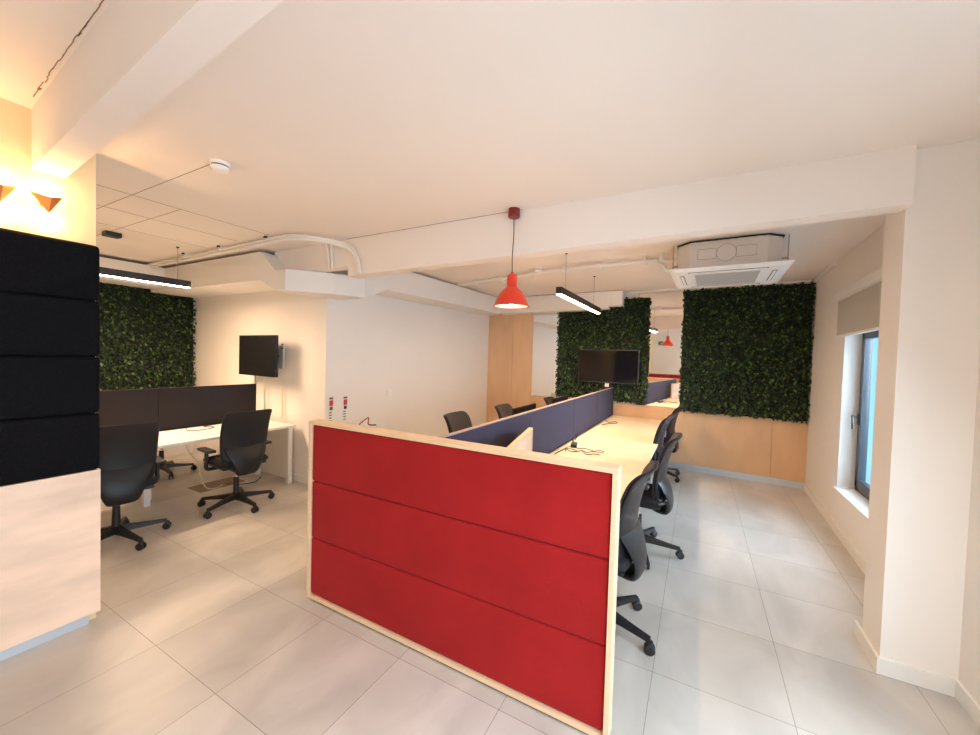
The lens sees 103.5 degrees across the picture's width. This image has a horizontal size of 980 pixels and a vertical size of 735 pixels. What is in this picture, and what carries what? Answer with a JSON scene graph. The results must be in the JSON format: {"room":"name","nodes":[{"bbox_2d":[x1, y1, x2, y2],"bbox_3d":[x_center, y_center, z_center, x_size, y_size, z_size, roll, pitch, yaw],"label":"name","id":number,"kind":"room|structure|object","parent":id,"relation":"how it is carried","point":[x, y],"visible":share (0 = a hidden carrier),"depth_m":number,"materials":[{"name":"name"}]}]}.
{"room":"open-plan office","nodes":[
{"label":"open-plan office","id":0,"kind":"room"},
{"bbox_2d":[0,97,95,619],"bbox_3d":[-3.388,0.084,0.514,0.320,2.810,4.082,3,2,28],"label":"wall partition","id":1,"kind":"structure","parent":0,"point":[73,218],"depth_m":2.00,"materials":[{"name":"paint"}]},
{"bbox_2d":[0,184,16,201],"bbox_3d":[-2.391,-0.853,1.884,0.098,0.101,0.073,1,2,-29],"label":"wall lamp","id":2,"kind":"object","parent":1,"relation":"attached to","point":[5,190],"visible":1,"depth_m":1.88,"materials":[{"name":"orange metal"}]},
{"bbox_2d":[30,191,62,212],"bbox_3d":[-2.316,-0.855,2.023,0.098,0.101,0.073,1,2,-29],"label":"wall lamp","id":3,"kind":"object","parent":1,"relation":"attached to","point":[48,202],"visible":1,"depth_m":2.00,"materials":[{"name":"orange metal"}]},
{"bbox_2d":[0,228,100,660],"bbox_3d":[-3.083,0.413,0.696,0.063,2.160,3.484,3,2,28],"label":"wall panel","id":4,"kind":"object","parent":1,"relation":"attached to","point":[50,474],"visible":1,"depth_m":2.03,"materials":[{"name":"black fabric"}]},
{"bbox_2d":[0,228,99,300],"bbox_3d":[-3.056,-0.512,0.669,0.061,0.309,3.484,3,2,28],"label":"cushion","id":5,"kind":"object","parent":4,"relation":"on","point":[31,265],"depth_m":2.01,"materials":[{"name":"black fabric"}]},
{"bbox_2d":[0,292,99,356],"bbox_3d":[-3.065,-0.199,0.678,0.061,0.314,3.484,3,2,28],"label":"cushion","id":6,"kind":"object","parent":4,"relation":"on","point":[32,324],"depth_m":2.02,"materials":[{"name":"black fabric"}]},
{"bbox_2d":[0,356,99,420],"bbox_3d":[-3.074,0.118,0.687,0.061,0.319,3.484,3,2,28],"label":"cushion","id":7,"kind":"object","parent":4,"relation":"on","point":[32,388],"depth_m":2.03,"materials":[{"name":"black fabric"}]},
{"bbox_2d":[0,413,99,485],"bbox_3d":[-3.083,0.440,0.696,0.061,0.324,3.484,3,2,28],"label":"cushion","id":8,"kind":"object","parent":4,"relation":"on","point":[40,448],"depth_m":2.03,"materials":[{"name":"black fabric"}]},
{"bbox_2d":[157,298,194,456],"bbox_3d":[-6.091,-0.070,3.205,0.200,2.810,6.250,3,2,28],"label":"wall","id":9,"kind":"structure","parent":0,"point":[180,449],"depth_m":5.78,"materials":[{"name":"paint"}]},
{"bbox_2d":[96,282,196,390],"bbox_3d":[-5.232,-0.390,4.447,0.108,1.577,3.230,3,2,28],"label":"wall panel","id":10,"kind":"object","parent":9,"relation":"attached to","point":[146,337],"visible":0.52,"depth_m":5.32,"materials":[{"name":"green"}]},
{"bbox_2d":[194,272,326,476],"bbox_3d":[-3.254,-0.051,5.366,3.180,2.810,0.250,3,2,28],"label":"wall","id":11,"kind":"structure","parent":0,"point":[299,321],"depth_m":4.94,"materials":[{"name":"paint"}]},
{"bbox_2d":[193,447,307,483],"bbox_3d":[-3.259,1.319,5.237,2.960,0.080,0.014,3,2,28],"label":"baseboard","id":12,"kind":"structure","parent":11,"relation":"attached to","point":[303,479],"depth_m":4.94,"materials":[{"name":"white wood"}]},
{"bbox_2d":[239,335,284,417],"bbox_3d":[-2.832,0.126,4.857,0.830,1.050,0.210,3,2,31],"label":"television","id":13,"kind":"object","parent":11,"relation":"attached to","point":[259,355],"visible":0.94,"depth_m":4.73,"materials":[{"name":"black plastic"}]},
{"bbox_2d":[325,270,488,436],"bbox_3d":[-1.027,-0.013,6.268,0.300,2.810,3.966,3,2,31],"label":"wall","id":14,"kind":"structure","parent":0,"point":[433,360],"depth_m":5.63,"materials":[{"name":"paint"}]},
{"bbox_2d":[329,397,333,420],"bbox_3d":[-1.885,0.501,4.582,0.003,0.310,0.064,3,2,28],"label":"sticker","id":15,"kind":"object","parent":14,"relation":"attached to","point":[330,398],"visible":0.91,"depth_m":4.58,"materials":[{"name":"white paper"}]},
{"bbox_2d":[343,396,346,420],"bbox_3d":[-1.782,0.504,4.754,0.003,0.310,0.064,3,2,28],"label":"sticker","id":16,"kind":"object","parent":14,"relation":"attached to","point":[344,397],"visible":1,"depth_m":4.75,"materials":[{"name":"white paper"}]},
{"bbox_2d":[0,0,979,296],"bbox_3d":[-1.508,-1.333,2.787,8.600,0.222,10.500,3,2,28],"label":"ceiling","id":17,"kind":"structure","parent":0,"point":[339,120],"depth_m":1.73,"materials":[{"name":"paint"}]},
{"bbox_2d":[100,230,190,287],"bbox_3d":[-3.800,-1.094,3.531,0.100,0.432,1.825,3,2,28],"label":"linear pendant","id":18,"kind":"object","parent":17,"relation":"hanging from","point":[108,272],"visible":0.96,"depth_m":3.92,"materials":[{"name":"black metal"}]},
{"bbox_2d":[100,274,189,287],"bbox_3d":[-3.807,-0.882,3.537,0.052,0.008,1.813,3,2,28],"label":"diffuser","id":19,"kind":"object","parent":18,"relation":"attached to","point":[120,276],"depth_m":3.98,"materials":[{"name":"white plastic"}]},
{"bbox_2d":[31,0,282,177],"bbox_3d":[-0.527,-1.097,0.919,4.251,0.310,0.122,3,2,32],"label":"ceiling beam","id":20,"kind":"structure","parent":17,"relation":"attached to","point":[136,53],"depth_m":1.35,"materials":[{"name":"paint"}]},
{"bbox_2d":[209,158,230,173],"bbox_3d":[-1.600,-1.187,2.290,0.104,0.050,0.104,3,2,28],"label":"smoke detector","id":21,"kind":"object","parent":17,"relation":"attached to","point":[217,165],"visible":1,"depth_m":2.26,"materials":[{"name":"white plastic"}]},
{"bbox_2d":[145,234,360,273],"bbox_3d":[-3.042,-1.137,4.289,3.880,0.346,0.372,2,2,24],"label":"cable conduit","id":22,"kind":"object","parent":17,"relation":"attached to","point":[289,237],"visible":0.94,"depth_m":3.79,"materials":[{"name":"white plastic"}]},
{"bbox_2d":[100,252,499,315],"bbox_3d":[-3.198,-1.085,4.938,8.036,0.465,2.753,1,2,-25],"label":"duct boxing","id":23,"kind":"object","parent":17,"relation":"attached to","point":[257,272],"visible":0.84,"depth_m":4.72,"materials":[{"name":"white paint"}]},
{"bbox_2d":[325,244,332,268],"bbox_3d":[-1.606,-1.123,3.864,0.104,0.276,0.045,3,2,28],"label":"cable conduit","id":24,"kind":"object","parent":17,"relation":"attached to","point":[330,246],"visible":0.77,"depth_m":3.85,"materials":[{"name":"white plastic"}]},
{"bbox_2d":[493,207,529,308],"bbox_3d":[0.170,-0.816,2.882,0.280,0.724,0.280,3,2,28],"label":"pendant lamp","id":25,"kind":"object","parent":17,"relation":"hanging from","point":[511,297],"visible":1,"depth_m":2.84,"materials":[{"name":"red metal"}]},
{"bbox_2d":[534,267,541,272],"bbox_3d":[0.587,-1.194,4.735,0.104,0.050,0.104,3,2,28],"label":"smoke detector","id":26,"kind":"object","parent":17,"relation":"attached to","point":[536,269],"visible":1,"depth_m":4.70,"materials":[{"name":"white plastic"}]},
{"bbox_2d":[457,255,657,285],"bbox_3d":[0.630,-1.185,4.901,2.849,0.075,0.246,3,2,39],"label":"ceiling pipes","id":27,"kind":"object","parent":17,"relation":"attached to","point":[645,261],"visible":0.95,"depth_m":4.56,"materials":[{"name":"white metal"}]},
{"bbox_2d":[556,253,600,313],"bbox_3d":[1.103,-0.968,4.609,0.060,0.464,1.740,3,2,28],"label":"linear pendant","id":28,"kind":"object","parent":17,"relation":"hanging from","point":[562,292],"visible":0.91,"depth_m":4.33,"materials":[{"name":"black metal"}]},
{"bbox_2d":[556,294,599,313],"bbox_3d":[1.096,-0.741,4.615,0.052,0.008,1.728,3,2,28],"label":"diffuser","id":29,"kind":"object","parent":28,"relation":"attached to","point":[568,297],"depth_m":4.45,"materials":[{"name":"white plastic"}]},
{"bbox_2d":[275,144,916,278],"bbox_3d":[-0.132,-1.017,3.171,5.120,0.355,0.123,3,2,28],"label":"ceiling beam","id":30,"kind":"structure","parent":17,"relation":"attached to","point":[881,182],"depth_m":2.47,"materials":[{"name":"paint"}]},
{"bbox_2d":[656,233,794,288],"bbox_3d":[2.180,-0.996,3.734,1.080,0.302,0.994,3,2,30],"label":"air conditioner","id":31,"kind":"object","parent":17,"relation":"hanging from","point":[749,259],"visible":1,"depth_m":3.42,"materials":[{"name":"white plastic"}]},
{"bbox_2d":[695,270,759,285],"bbox_3d":[2.252,-0.849,3.694,0.500,0.007,0.540,3,2,30],"label":"grille","id":32,"kind":"object","parent":31,"relation":"attached to","point":[750,276],"depth_m":3.64,"materials":[{"name":"grey plastic"}]},
{"bbox_2d":[0,452,979,734],"bbox_3d":[-1.590,1.524,2.868,8.600,0.100,10.500,3,2,28],"label":"floor","id":33,"kind":"structure","parent":0,"point":[211,627],"depth_m":2.10,"materials":[{"name":"tile"}]},
{"bbox_2d":[96,388,158,499],"bbox_3d":[-3.887,0.810,3.399,0.032,1.165,1.567,3,2,28],"label":"divider","id":34,"kind":"object","parent":33,"relation":"on","point":[117,407],"visible":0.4,"depth_m":3.85,"materials":[{"name":"grey fabric"}]},
{"bbox_2d":[98,421,171,550],"bbox_3d":[-3.023,0.922,3.163,0.680,1.002,0.658,3,2,36],"label":"office chair","id":35,"kind":"object","parent":33,"relation":"on","point":[129,460],"visible":0.71,"depth_m":3.04,"materials":[{"name":"black plastic"}]},
{"bbox_2d":[159,448,196,479],"bbox_3d":[-4.129,0.843,4.827,0.686,1.002,0.662,2,2,18],"label":"office chair","id":36,"kind":"object","parent":33,"relation":"on","point":[165,467],"visible":0.17,"depth_m":4.88,"materials":[{"name":"black plastic"}]},
{"bbox_2d":[158,384,255,474],"bbox_3d":[-3.271,0.796,4.540,0.032,1.165,1.020,3,2,28],"label":"divider","id":37,"kind":"object","parent":33,"relation":"on","point":[178,407],"visible":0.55,"depth_m":4.42,"materials":[{"name":"grey"}]},
{"bbox_2d":[184,476,247,493],"bbox_3d":[-3.212,1.377,4.549,0.340,0.006,0.520,3,2,28],"label":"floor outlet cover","id":38,"kind":"object","parent":33,"relation":"on","point":[199,488],"visible":0.96,"depth_m":4.50,"materials":[{"name":"brown metal"}]},
{"bbox_2d":[142,420,295,506],"bbox_3d":[-3.054,1.040,4.156,0.735,0.710,1.585,3,2,28],"label":"desk","id":39,"kind":"object","parent":33,"relation":"on","point":[168,438],"visible":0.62,"depth_m":4.07,"materials":[{"name":"white paint"}]},
{"bbox_2d":[186,423,221,430],"bbox_3d":[-3.176,0.670,4.337,0.218,0.013,0.404,3,2,28],"label":"power cable","id":40,"kind":"object","parent":39,"relation":"on","point":[219,423],"visible":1,"depth_m":4.33,"materials":[{"name":"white plastic"}]},
{"bbox_2d":[186,444,222,488],"bbox_3d":[-3.204,1.041,4.346,0.092,0.692,0.389,3,2,28],"label":"power cable","id":41,"kind":"object","parent":39,"relation":"hanging from","point":[186,444],"visible":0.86,"depth_m":4.31,"materials":[{"name":"white plastic"}]},
{"bbox_2d":[197,409,274,518],"bbox_3d":[-2.561,0.913,3.937,0.658,1.002,0.678,3,2,32],"label":"office chair","id":42,"kind":"object","parent":33,"relation":"on","point":[243,435],"visible":1,"depth_m":3.80,"materials":[{"name":"black plastic"}]},
{"bbox_2d":[356,421,385,428],"bbox_3d":[-1.598,1.069,4.810,0.247,0.700,0.600,3,2,28],"label":"storage cabinet","id":43,"kind":"object","parent":33,"relation":"on","point":[378,424],"visible":0.12,"depth_m":4.94,"materials":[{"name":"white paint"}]},
{"bbox_2d":[359,417,375,425],"bbox_3d":[-1.521,0.673,4.723,0.117,0.102,0.259,3,2,28],"label":"cable","id":44,"kind":"object","parent":43,"relation":"on","point":[367,417],"visible":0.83,"depth_m":4.78,"materials":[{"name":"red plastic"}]},
{"bbox_2d":[443,411,471,432],"bbox_3d":[-0.141,0.982,3.947,0.676,1.002,0.665,2,2,25],"label":"office chair","id":45,"kind":"object","parent":33,"relation":"on","point":[459,420],"visible":0.22,"depth_m":4.00,"materials":[{"name":"black fabric"}]},
{"bbox_2d":[306,419,621,734],"bbox_3d":[-0.317,0.954,2.069,1.908,1.158,0.078,3,2,28],"label":"upholstered panel","id":46,"kind":"object","parent":33,"relation":"on","point":[496,565],"visible":1,"depth_m":1.89,"materials":[{"name":"red fabric"}]},
{"bbox_2d":[311,537,605,729],"bbox_3d":[-0.330,1.313,2.075,1.858,0.364,0.047,3,2,28],"label":"cushion","id":47,"kind":"object","parent":46,"relation":"on","point":[560,672],"depth_m":1.92,"materials":[{"name":"red fabric"}]},
{"bbox_2d":[312,481,608,644],"bbox_3d":[-0.319,0.947,2.064,1.858,0.364,0.047,3,2,28],"label":"cushion","id":48,"kind":"object","parent":46,"relation":"on","point":[563,590],"depth_m":1.91,"materials":[{"name":"red fabric"}]},
{"bbox_2d":[313,425,612,558],"bbox_3d":[-0.309,0.581,2.054,1.858,0.364,0.047,3,2,28],"label":"cushion","id":49,"kind":"object","parent":46,"relation":"on","point":[564,507],"depth_m":1.89,"materials":[{"name":"red fabric"}]},
{"bbox_2d":[438,411,530,446],"bbox_3d":[0.011,0.947,2.658,0.032,1.158,1.253,3,2,28],"label":"divider","id":50,"kind":"object","parent":33,"relation":"on","point":[502,432],"visible":0.25,"depth_m":2.67,"materials":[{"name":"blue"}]},
{"bbox_2d":[494,403,512,418],"bbox_3d":[0.376,0.975,4.736,0.676,1.002,0.665,2,2,25],"label":"office chair","id":51,"kind":"object","parent":33,"relation":"on","point":[503,410],"visible":0.12,"depth_m":4.78,"materials":[{"name":"black fabric"}]},
{"bbox_2d":[544,397,553,404],"bbox_3d":[1.111,0.966,5.782,0.676,1.002,0.665,2,2,25],"label":"office chair","id":52,"kind":"object","parent":33,"relation":"on","point":[548,400],"visible":0.06,"depth_m":5.78,"materials":[{"name":"black plastic"}]},
{"bbox_2d":[529,398,573,453],"bbox_3d":[0.611,0.932,3.768,0.032,1.158,1.268,3,2,28],"label":"divider","id":53,"kind":"object","parent":33,"relation":"on","point":[552,425],"visible":0.44,"depth_m":3.68,"materials":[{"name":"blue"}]},
{"bbox_2d":[573,392,597,438],"bbox_3d":[1.181,0.918,4.824,0.032,1.158,1.128,3,2,28],"label":"divider","id":54,"kind":"object","parent":33,"relation":"on","point":[585,406],"visible":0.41,"depth_m":4.73,"materials":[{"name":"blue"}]},
{"bbox_2d":[549,431,657,516],"bbox_3d":[1.199,1.168,3.952,0.843,0.710,1.567,3,2,28],"label":"desk","id":55,"kind":"object","parent":33,"relation":"on","point":[633,453],"visible":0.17,"depth_m":3.84,"materials":[{"name":"brown wood"}]},
{"bbox_2d":[571,433,577,447],"bbox_3d":[0.885,0.749,4.037,0.064,0.104,0.352,2,2,16],"label":"power adapter","id":56,"kind":"object","parent":55,"relation":"on","point":[573,443],"visible":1,"depth_m":3.93,"materials":[{"name":"black plastic"}]},
{"bbox_2d":[596,387,612,423],"bbox_3d":[1.718,0.905,5.817,0.032,1.158,1.126,3,2,28],"label":"divider","id":57,"kind":"object","parent":33,"relation":"on","point":[605,396],"visible":0.41,"depth_m":5.73,"materials":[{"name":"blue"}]},
{"bbox_2d":[587,415,665,437],"bbox_3d":[1.955,1.150,5.353,0.843,0.710,1.611,3,2,28],"label":"desk","id":58,"kind":"object","parent":33,"relation":"on","point":[631,426],"visible":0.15,"depth_m":5.20,"materials":[{"name":"brown wood"}]},
{"bbox_2d":[620,470,640,562],"bbox_3d":[0.458,1.186,2.582,0.843,0.710,1.542,3,2,28],"label":"desk","id":59,"kind":"object","parent":33,"relation":"on","point":[627,477],"visible":0.05,"depth_m":2.92,"materials":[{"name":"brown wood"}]},
{"bbox_2d":[507,427,532,450],"bbox_3d":[0.205,0.642,2.593,0.040,0.362,0.700,2,2,16],"label":"plywood board","id":60,"kind":"object","parent":59,"relation":"on","point":[524,441],"visible":0.34,"depth_m":2.68,"materials":[{"name":"brown wood"}]},
{"bbox_2d":[616,460,659,655],"bbox_3d":[0.657,1.052,2.313,0.676,1.002,0.665,3,2,33],"label":"office chair","id":61,"kind":"object","parent":33,"relation":"on","point":[632,543],"visible":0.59,"depth_m":2.13,"materials":[{"name":"black fabric"}]},
{"bbox_2d":[620,460,655,511],"bbox_3d":[0.845,0.824,2.216,0.178,0.535,0.436,3,2,33],"label":"cushion","id":62,"kind":"object","parent":61,"relation":"on","point":[630,501],"depth_m":2.07,"materials":[{"name":"black fabric"}]},
{"bbox_2d":[639,432,684,569],"bbox_3d":[1.296,1.042,3.276,0.658,1.002,0.678,3,2,31],"label":"office chair","id":63,"kind":"object","parent":33,"relation":"on","point":[655,494],"visible":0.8,"depth_m":3.07,"materials":[{"name":"black plastic"}]},
{"bbox_2d":[652,432,679,497],"bbox_3d":[1.456,0.815,3.167,0.178,0.535,0.436,3,2,31],"label":"chair backrest","id":64,"kind":"object","parent":63,"relation":"on","point":[661,486],"depth_m":3.04,"materials":[{"name":"black fabric"}]},
{"bbox_2d":[650,414,674,504],"bbox_3d":[1.731,1.022,4.426,0.678,1.002,0.676,3,2,32],"label":"office chair","id":65,"kind":"object","parent":33,"relation":"on","point":[660,433],"visible":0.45,"depth_m":4.17,"materials":[{"name":"black fabric"}]},
{"bbox_2d":[648,405,683,482],"bbox_3d":[2.325,1.011,5.407,0.668,1.002,0.683,3,2,32],"label":"office chair","id":66,"kind":"object","parent":33,"relation":"on","point":[670,430],"visible":0.49,"depth_m":5.17,"materials":[{"name":"black plastic"}]},
{"bbox_3d":[0.416,1.133,4.375,0.868,0.710,1.567,3,2,28],"label":"desk","id":67,"kind":"object","parent":33,"relation":"on","visible":0},
{"bbox_2d":[512,403,535,414],"bbox_3d":[0.344,0.585,3.834,0.190,0.412,0.550,3,2,28],"label":"computer monitor","id":68,"kind":"object","parent":67,"relation":"on","point":[525,408],"visible":0.2,"depth_m":3.78,"materials":[{"name":"black plastic"}]},
{"bbox_2d":[552,395,567,403],"bbox_3d":[0.881,0.572,4.829,0.190,0.412,0.550,3,2,28],"label":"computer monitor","id":69,"kind":"object","parent":67,"relation":"on","point":[562,398],"visible":0.08,"depth_m":4.75,"materials":[{"name":"black plastic"}]},
{"bbox_2d":[531,283,814,482],"bbox_3d":[2.172,0.075,6.401,5.286,2.810,0.299,3,2,33],"label":"wall","id":70,"kind":"structure","parent":0,"point":[629,296],"depth_m":6.09,"materials":[{"name":"paint"}]},
{"bbox_2d":[486,314,533,422],"bbox_3d":[0.361,0.093,7.367,0.963,2.445,0.022,3,2,33],"label":"cladding","id":71,"kind":"object","parent":70,"relation":"attached to","point":[510,344],"visible":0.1,"depth_m":7.34,"materials":[{"name":"brown wood"}]},
{"bbox_2d":[531,313,560,397],"bbox_3d":[1.074,-0.283,6.909,0.693,1.625,0.020,3,2,33],"label":"wall mirror","id":72,"kind":"object","parent":70,"relation":"attached to","point":[545,335],"visible":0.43,"depth_m":6.96,"materials":[{"name":"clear mirror"}]},
{"bbox_2d":[500,290,624,314],"bbox_3d":[1.174,-1.103,6.700,2.244,0.280,0.250,3,2,33],"label":"duct boxing","id":73,"kind":"object","parent":70,"relation":"attached to","point":[604,300],"visible":0.73,"depth_m":6.51,"materials":[{"name":"white paint"}]},
{"bbox_2d":[555,297,649,404],"bbox_3d":[1.804,-0.289,6.367,1.550,1.708,0.107,3,2,33],"label":"wall panel","id":74,"kind":"object","parent":70,"relation":"attached to","point":[627,327],"visible":0.67,"depth_m":6.32,"materials":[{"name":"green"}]},
{"bbox_2d":[578,349,639,386],"bbox_3d":[1.920,0.013,6.268,0.965,0.598,0.154,3,2,33],"label":"television","id":75,"kind":"object","parent":74,"relation":"attached to","point":[600,366],"visible":1,"depth_m":6.18,"materials":[{"name":"grey plastic"}]},
{"bbox_2d":[635,290,695,407],"bbox_3d":[2.668,-0.274,5.891,0.803,1.755,0.020,3,2,33],"label":"wall mirror","id":76,"kind":"object","parent":70,"relation":"attached to","point":[666,308],"visible":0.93,"depth_m":5.88,"materials":[{"name":"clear mirror"}]},
{"bbox_2d":[531,396,807,482],"bbox_3d":[2.420,1.005,6.064,3.970,0.815,0.018,3,2,33],"label":"cladding","id":77,"kind":"object","parent":70,"relation":"attached to","point":[741,444],"visible":0.58,"depth_m":5.40,"materials":[{"name":"brown wood"}]},
{"bbox_2d":[626,263,836,293],"bbox_3d":[3.279,-1.141,5.391,0.911,0.033,2.575,0,2,-35],"label":"cable conduit","id":78,"kind":"object","parent":70,"relation":"attached to","point":[831,266],"visible":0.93,"depth_m":5.25,"materials":[{"name":"white plastic"}]},
{"bbox_2d":[668,462,803,488],"bbox_3d":[2.007,1.437,6.313,4.902,0.085,0.010,3,2,33],"label":"baseboard","id":79,"kind":"structure","parent":70,"relation":"attached to","point":[757,478],"depth_m":5.38,"materials":[{"name":"grey wood"}]},
{"bbox_2d":[677,281,815,423],"bbox_3d":[3.456,-0.214,5.313,1.544,1.838,0.108,3,2,33],"label":"wall panel","id":80,"kind":"object","parent":70,"relation":"attached to","point":[746,351],"visible":1,"depth_m":5.27,"materials":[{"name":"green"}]},
{"bbox_2d":[805,223,884,561],"bbox_3d":[3.406,0.192,3.539,0.200,2.810,3.547,3,2,30],"label":"wall","id":81,"kind":"structure","parent":0,"point":[836,362],"depth_m":3.87,"materials":[{"name":"paint"}]},
{"bbox_2d":[804,483,865,574],"bbox_3d":[3.235,1.552,3.564,0.014,0.080,3.332,3,2,30],"label":"baseboard","id":82,"kind":"structure","parent":81,"relation":"attached to","point":[860,562],"depth_m":3.61,"materials":[{"name":"white wood"}]},
{"bbox_2d":[833,330,878,520],"bbox_3d":[3.136,0.407,3.085,0.222,1.570,1.400,3,2,28],"label":"window","id":83,"kind":"structure","parent":81,"relation":"in","point":[859,499],"depth_m":3.52,"materials":[{"name":"black"}]},
{"bbox_2d":[831,266,882,337],"bbox_3d":[3.029,-0.496,3.143,0.080,0.435,1.620,3,2,30],"label":"roller blind","id":84,"kind":"object","parent":81,"relation":"attached to","point":[859,302],"visible":0.52,"depth_m":3.17,"materials":[{"name":"white fabric"}]},
{"bbox_2d":[862,139,979,678],"bbox_3d":[2.449,0.265,1.932,0.707,2.700,0.249,3,2,28],"label":"wall column","id":85,"kind":"structure","parent":0,"point":[929,338],"depth_m":1.93,"materials":[{"name":"paint"}]},
{"bbox_2d":[853,620,959,696],"bbox_3d":[2.234,1.563,2.100,0.298,0.085,0.338,3,2,28],"label":"baseboard","id":86,"kind":"structure","parent":85,"relation":"attached to","point":[912,675],"depth_m":1.97,"materials":[{"name":"white"}]},
{"bbox_2d":[958,352,979,705],"bbox_3d":[1.057,0.249,-0.818,0.300,2.810,5.960,3,2,28],"label":"wall","id":87,"kind":"structure","parent":0,"point":[969,664],"depth_m":1.83,"materials":[{"name":"paint"}]},
{"bbox_2d":[955,681,979,729],"bbox_3d":[0.871,1.604,-0.721,0.014,0.085,5.922,3,2,28],"label":"baseboard","id":88,"kind":"structure","parent":87,"relation":"attached to","point":[968,703],"depth_m":1.80,"materials":[{"name":"white wood"}]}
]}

